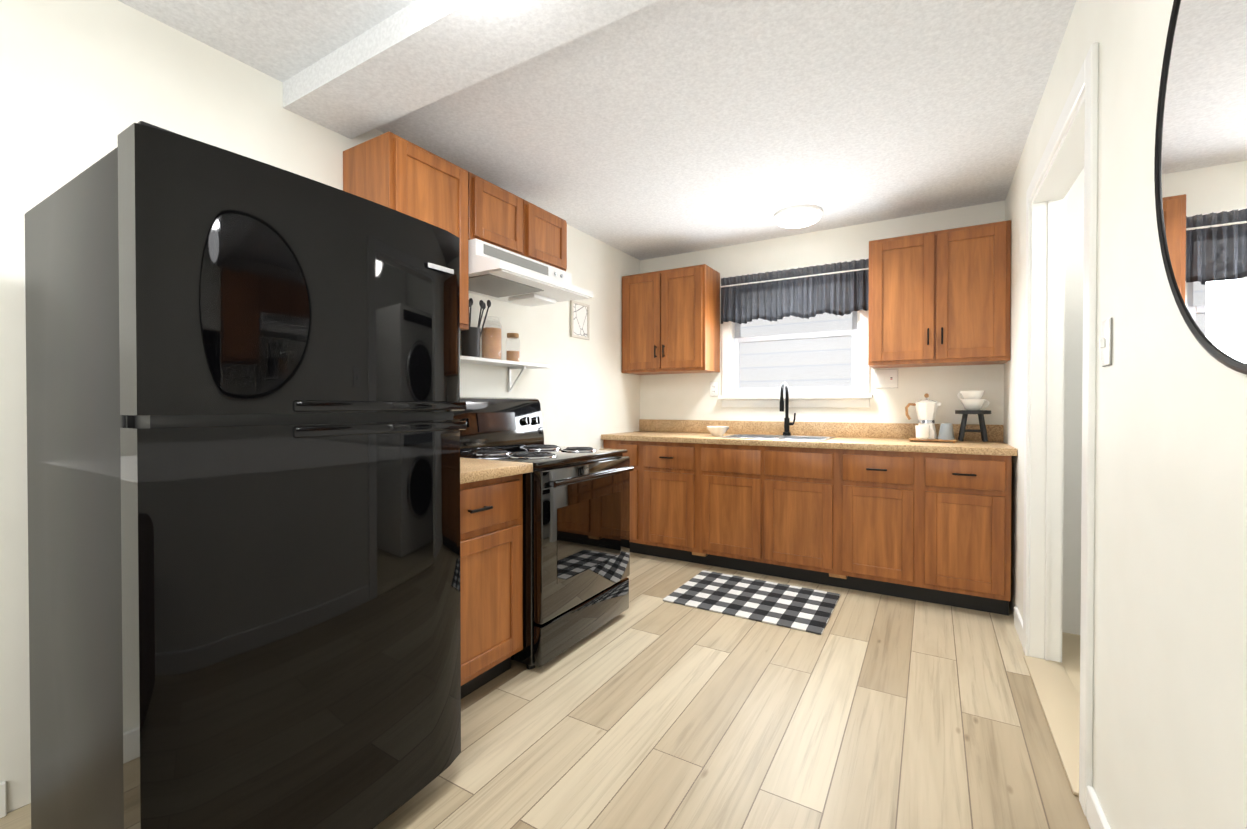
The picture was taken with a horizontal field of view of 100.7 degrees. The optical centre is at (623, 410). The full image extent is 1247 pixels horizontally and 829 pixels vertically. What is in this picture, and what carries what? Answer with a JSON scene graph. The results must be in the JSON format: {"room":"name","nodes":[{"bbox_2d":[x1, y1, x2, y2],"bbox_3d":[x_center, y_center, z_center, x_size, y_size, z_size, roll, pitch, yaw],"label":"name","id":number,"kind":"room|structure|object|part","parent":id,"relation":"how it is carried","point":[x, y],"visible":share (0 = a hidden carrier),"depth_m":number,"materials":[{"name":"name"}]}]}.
{"room":"kitchen","nodes":[
{"label":"kitchen","id":0,"kind":"room"},
{"bbox_2d":[0,0,639,812],"bbox_3d":[-1.524,-0.088,1.865,0.100,2.420,6.550,0,1,31],"label":"wall","id":1,"kind":"structure","parent":0,"point":[84,84],"depth_m":1.65,"materials":[{"name":"paint"}]},
{"bbox_2d":[0,781,6,817],"bbox_3d":[-1.641,1.078,1.567,0.014,0.095,5.700,0,1,31],"label":"baseboard","id":2,"kind":"structure","parent":1,"relation":"attached to","point":[3,798],"depth_m":1.43,"materials":[{"name":"white wood"}]},
{"bbox_2d":[343,131,566,330],"bbox_3d":[-0.776,-0.760,2.676,0.343,0.750,1.180,0,1,31],"label":"upper cabinet","id":3,"kind":"object","parent":1,"relation":"attached to","point":[388,169],"visible":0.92,"depth_m":2.36,"materials":[{"name":"brown wood"}]},
{"bbox_2d":[460,355,549,391],"bbox_3d":[-0.758,-0.197,2.892,0.158,0.170,0.900,0,1,31],"label":"wall shelf","id":4,"kind":"object","parent":1,"relation":"attached to","point":[510,365],"visible":0.52,"depth_m":2.98,"materials":[{"name":"white wood"}]},
{"bbox_2d":[461,298,490,356],"bbox_3d":[-0.801,-0.450,2.809,0.104,0.334,0.182,0,1,31],"label":"utensil crock","id":5,"kind":"object","parent":4,"relation":"on","point":[470,341],"visible":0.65,"depth_m":2.74,"materials":[{"name":"black ceramic"}]},
{"bbox_2d":[481,317,501,359],"bbox_3d":[-0.741,-0.403,2.903,0.116,0.239,0.116,0,1,31],"label":"jar","id":6,"kind":"object","parent":4,"relation":"on","point":[491,343],"visible":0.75,"depth_m":2.86,"materials":[{"name":"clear glass"}]},
{"bbox_2d":[506,333,519,361],"bbox_3d":[-0.654,-0.369,3.055,0.084,0.169,0.084,0,1,31],"label":"jar","id":7,"kind":"object","parent":4,"relation":"on","point":[512,355],"visible":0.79,"depth_m":3.03,"materials":[{"name":"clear glass"}]},
{"bbox_2d":[468,238,592,306],"bbox_3d":[-0.592,-0.723,2.812,0.518,0.183,0.754,0,1,31],"label":"range hood","id":8,"kind":"object","parent":1,"relation":"attached to","point":[499,273],"visible":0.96,"depth_m":2.69,"materials":[{"name":"white metal"}]},
{"bbox_2d":[570,300,589,339],"bbox_3d":[-0.315,-0.656,3.765,0.018,0.260,0.220,0,1,31],"label":"picture frame","id":9,"kind":"object","parent":1,"relation":"attached to","point":[580,320],"visible":0.94,"depth_m":3.76,"materials":[{"name":"beige wood"}]},
{"bbox_2d":[0,552,1090,828],"bbox_3d":[0.108,1.154,0.903,3.900,0.054,6.550,0,1,31],"label":"floor","id":10,"kind":"structure","parent":0,"point":[648,708],"depth_m":1.82,"materials":[{"name":"brown wood"}]},
{"bbox_2d":[25,121,466,828],"bbox_3d":[-1.007,0.295,1.450,0.816,1.662,0.750,0,1,31],"label":"fridge","id":11,"kind":"object","parent":10,"relation":"on","point":[243,431],"visible":1,"depth_m":1.12,"materials":[{"name":"black metal"}]},
{"bbox_2d":[460,458,532,698],"bbox_3d":[-0.854,0.617,2.133,0.778,1.005,0.555,0,1,31],"label":"base cabinet","id":12,"kind":"object","parent":10,"relation":"on","point":[491,543],"visible":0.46,"depth_m":2.03,"materials":[{"name":"brown wood"}]},
{"bbox_2d":[453,397,633,668],"bbox_3d":[-0.438,0.522,2.658,0.758,1.184,0.759,0,1,31],"label":"stove","id":13,"kind":"object","parent":10,"relation":"on","point":[576,537],"visible":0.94,"depth_m":2.44,"materials":[{"name":"black metal"}]},
{"bbox_2d":[604,440,639,553],"bbox_3d":[0.136,0.663,4.220,0.338,0.876,0.612,0,1,31],"label":"base cabinet","id":14,"kind":"object","parent":10,"relation":"on","point":[633,447],"depth_m":3.90,"materials":[{"name":"brown wood"}]},
{"bbox_2d":[640,441,699,563],"bbox_3d":[0.478,0.665,4.015,0.460,0.876,0.612,0,1,31],"label":"base cabinet","id":15,"kind":"object","parent":10,"relation":"on","point":[669,471],"depth_m":3.76,"materials":[{"name":"brown wood"}]},
{"bbox_2d":[700,444,775,576],"bbox_3d":[0.903,0.667,3.762,0.529,0.876,0.612,0,1,31],"label":"base cabinet","id":16,"kind":"object","parent":10,"relation":"on","point":[738,482],"depth_m":3.50,"materials":[{"name":"brown wood"}]},
{"bbox_2d":[663,570,840,634],"bbox_3d":[0.765,1.105,3.057,0.880,0.010,0.625,0,1,31],"label":"rug","id":17,"kind":"object","parent":10,"relation":"on","point":[797,608],"visible":0.98,"depth_m":2.99,"materials":[{"name":"black fabric"}]},
{"bbox_2d":[776,447,839,586],"bbox_3d":[1.238,0.669,3.562,0.529,0.876,0.612,0,1,31],"label":"base cabinet","id":18,"kind":"object","parent":10,"relation":"on","point":[807,479],"depth_m":3.26,"materials":[{"name":"brown wood"}]},
{"bbox_2d":[840,449,923,600],"bbox_3d":[1.652,0.671,3.315,0.435,0.876,0.612,0,1,31],"label":"base cabinet","id":19,"kind":"object","parent":10,"relation":"on","point":[882,492],"depth_m":3.05,"materials":[{"name":"brown wood"}]},
{"bbox_2d":[920,453,1011,615],"bbox_3d":[2.021,0.673,3.095,0.423,0.876,0.612,0,1,31],"label":"base cabinet","id":20,"kind":"object","parent":10,"relation":"on","point":[929,527],"depth_m":2.83,"materials":[{"name":"brown wood"}]},
{"bbox_2d":[601,382,1016,455],"bbox_3d":[1.100,0.014,3.627,2.596,0.432,0.633,0,1,31],"label":"countertop","id":21,"kind":"structure","parent":20,"relation":"on","point":[786,432],"depth_m":3.60,"materials":[{"name":"stone"}]},
{"bbox_2d":[706,426,728,435],"bbox_3d":[0.696,0.153,3.809,0.170,0.070,0.170,0,1,31],"label":"bowl","id":22,"kind":"object","parent":21,"relation":"on","point":[717,430],"visible":1,"depth_m":3.76,"materials":[{"name":"white ceramic"}]},
{"bbox_2d":[909,437,956,442],"bbox_3d":[1.943,0.186,3.251,0.255,0.014,0.200,0,1,31],"label":"board","id":23,"kind":"object","parent":21,"relation":"on","point":[937,439],"visible":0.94,"depth_m":3.19,"materials":[{"name":"brown wood"}]},
{"bbox_2d":[905,393,940,438],"bbox_3d":[1.905,0.034,3.290,0.198,0.288,0.132,0,1,31],"label":"coffee pot","id":24,"kind":"object","parent":23,"relation":"on","point":[926,409],"visible":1,"depth_m":3.24,"materials":[{"name":"white ceramic"}]},
{"bbox_2d":[915,425,933,439],"bbox_3d":[1.866,0.136,3.203,0.102,0.085,0.080,0,1,31],"label":"cup","id":25,"kind":"object","parent":23,"relation":"on","point":[922,432],"visible":0.98,"depth_m":3.18,"materials":[{"name":"white ceramic"}]},
{"bbox_2d":[938,423,954,439],"bbox_3d":[2.005,0.128,3.208,0.088,0.102,0.088,0,1,31],"label":"cup","id":26,"kind":"object","parent":23,"relation":"on","point":[946,431],"visible":1,"depth_m":3.18,"materials":[{"name":"grey ceramic"}]},
{"bbox_2d":[955,410,990,441],"bbox_3d":[2.141,0.094,3.167,0.184,0.189,0.184,0,1,31],"label":"stool","id":27,"kind":"object","parent":21,"relation":"on","point":[982,430],"visible":1,"depth_m":3.11,"materials":[{"name":"black wood"}]},
{"bbox_2d":[957,391,989,409],"bbox_3d":[2.141,-0.061,3.166,0.165,0.118,0.132,0,1,31],"label":"stacked cups","id":28,"kind":"object","parent":27,"relation":"on","point":[971,400],"visible":1,"depth_m":3.12,"materials":[{"name":"white ceramic"}]},
{"bbox_2d":[118,0,1075,259],"bbox_3d":[0.108,-1.329,0.879,3.900,0.080,6.550,0,1,31],"label":"ceiling","id":29,"kind":"structure","parent":0,"point":[661,128],"depth_m":2.22,"materials":[{"name":"paint"}]},
{"bbox_2d":[283,0,659,138],"bbox_3d":[-0.162,-1.244,1.501,2.600,0.100,0.280,0,1,31],"label":"ceiling beam","id":30,"kind":"structure","parent":29,"relation":"attached to","point":[414,56],"depth_m":1.75,"materials":[{"name":"paint"}]},
{"bbox_2d":[774,205,822,227],"bbox_3d":[1.163,-1.277,3.447,0.310,0.069,0.310,0,1,31],"label":"ceiling light","id":31,"kind":"object","parent":29,"relation":"attached to","point":[799,216],"visible":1,"depth_m":3.36,"materials":[{"name":"white glass"}]},
{"bbox_2d":[640,200,1004,438],"bbox_3d":[1.804,-0.104,3.634,3.800,2.420,0.100,0,1,31],"label":"wall","id":32,"kind":"structure","parent":0,"point":[685,396],"depth_m":3.73,"materials":[{"name":"paint"}]},
{"bbox_2d":[622,264,719,374],"bbox_3d":[0.369,-0.710,4.209,0.738,0.800,0.370,0,1,31],"label":"upper cabinet","id":33,"kind":"object","parent":32,"relation":"attached to","point":[670,321],"visible":1,"depth_m":4.06,"materials":[{"name":"brown wood"}]},
{"bbox_2d":[710,382,717,395],"bbox_3d":[0.736,-0.175,4.206,0.073,0.118,0.009,0,1,31],"label":"electrical outlet","id":34,"kind":"object","parent":32,"relation":"attached to","point":[713,388],"visible":0.9,"depth_m":4.20,"materials":[{"name":"grey plastic"}]},
{"bbox_2d":[718,258,872,407],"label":"window","id":35,"kind":"structure","parent":32,"relation":"in","point":[861,397],"depth_m":3.87,"materials":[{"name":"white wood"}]},
{"bbox_2d":[720,258,868,323],"bbox_3d":[1.238,-0.863,3.841,1.090,0.377,0.068,0,1,31],"label":"valance curtain","id":36,"kind":"object","parent":35,"relation":"attached to","point":[840,289],"visible":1,"depth_m":3.82,"materials":[{"name":"fabric"}]},
{"bbox_3d":[1.292,-0.557,3.944,0.916,0.856,0.055,0,1,31],"label":"window sash","id":37,"kind":"part","parent":35,"relation":"part of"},
{"bbox_2d":[876,369,897,387],"bbox_3d":[1.814,-0.219,3.562,0.138,0.128,0.010,0,1,31],"label":"electrical outlet","id":38,"kind":"object","parent":32,"relation":"attached to","point":[888,378],"visible":1,"depth_m":3.56,"materials":[{"name":"grey plastic"}]},
{"bbox_2d":[868,220,1010,367],"bbox_3d":[1.965,-0.691,3.257,0.738,0.800,0.370,0,1,31],"label":"upper cabinet","id":39,"kind":"object","parent":32,"relation":"attached to","point":[940,298],"visible":1,"depth_m":3.11,"materials":[{"name":"brown wood"}]},
{"bbox_2d":[1062,168,1083,634],"bbox_3d":[2.630,-0.093,2.384,1.100,2.420,0.100,0,1,31],"label":"wall","id":40,"kind":"structure","parent":0,"point":[1073,384],"depth_m":2.56,"materials":[{"name":"white paint"}]},
{"bbox_2d":[1003,0,1246,828],"bbox_3d":[0.769,-0.074,0.438,0.100,2.420,6.450,0,1,31],"label":"wall","id":41,"kind":"structure","parent":0,"point":[1170,673],"depth_m":1.08,"materials":[{"name":"paint"}]},
{"bbox_2d":[1023,42,1098,816],"bbox_3d":[1.623,0.057,1.880,0.139,2.130,1.140,0,1,31],"label":"door frame","id":42,"kind":"structure","parent":41,"relation":"attached to","point":[1070,153],"depth_m":2.26,"materials":[{"name":"white wood"}]},
{"bbox_2d":[1014,607,1110,828],"bbox_3d":[0.579,1.090,0.242,0.014,0.095,5.700,0,1,31],"label":"baseboard","id":43,"kind":"structure","parent":41,"relation":"attached to","point":[1096,818],"depth_m":1.38,"materials":[{"name":"white wood"}]},
{"bbox_2d":[1099,318,1111,366],"bbox_3d":[1.228,-0.173,1.322,0.016,0.118,0.073,0,1,31],"label":"light switch","id":44,"kind":"object","parent":41,"relation":"attached to","point":[1105,343],"visible":0.98,"depth_m":1.31,"materials":[{"name":"grey plastic"}]},
{"bbox_2d":[1154,0,1246,374],"bbox_3d":[0.806,-0.466,0.622,0.018,0.858,0.858,0,1,31],"label":"round mirror","id":45,"kind":"object","parent":41,"relation":"attached to","point":[1200,170],"visible":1,"depth_m":0.81,"materials":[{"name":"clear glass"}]}
]}

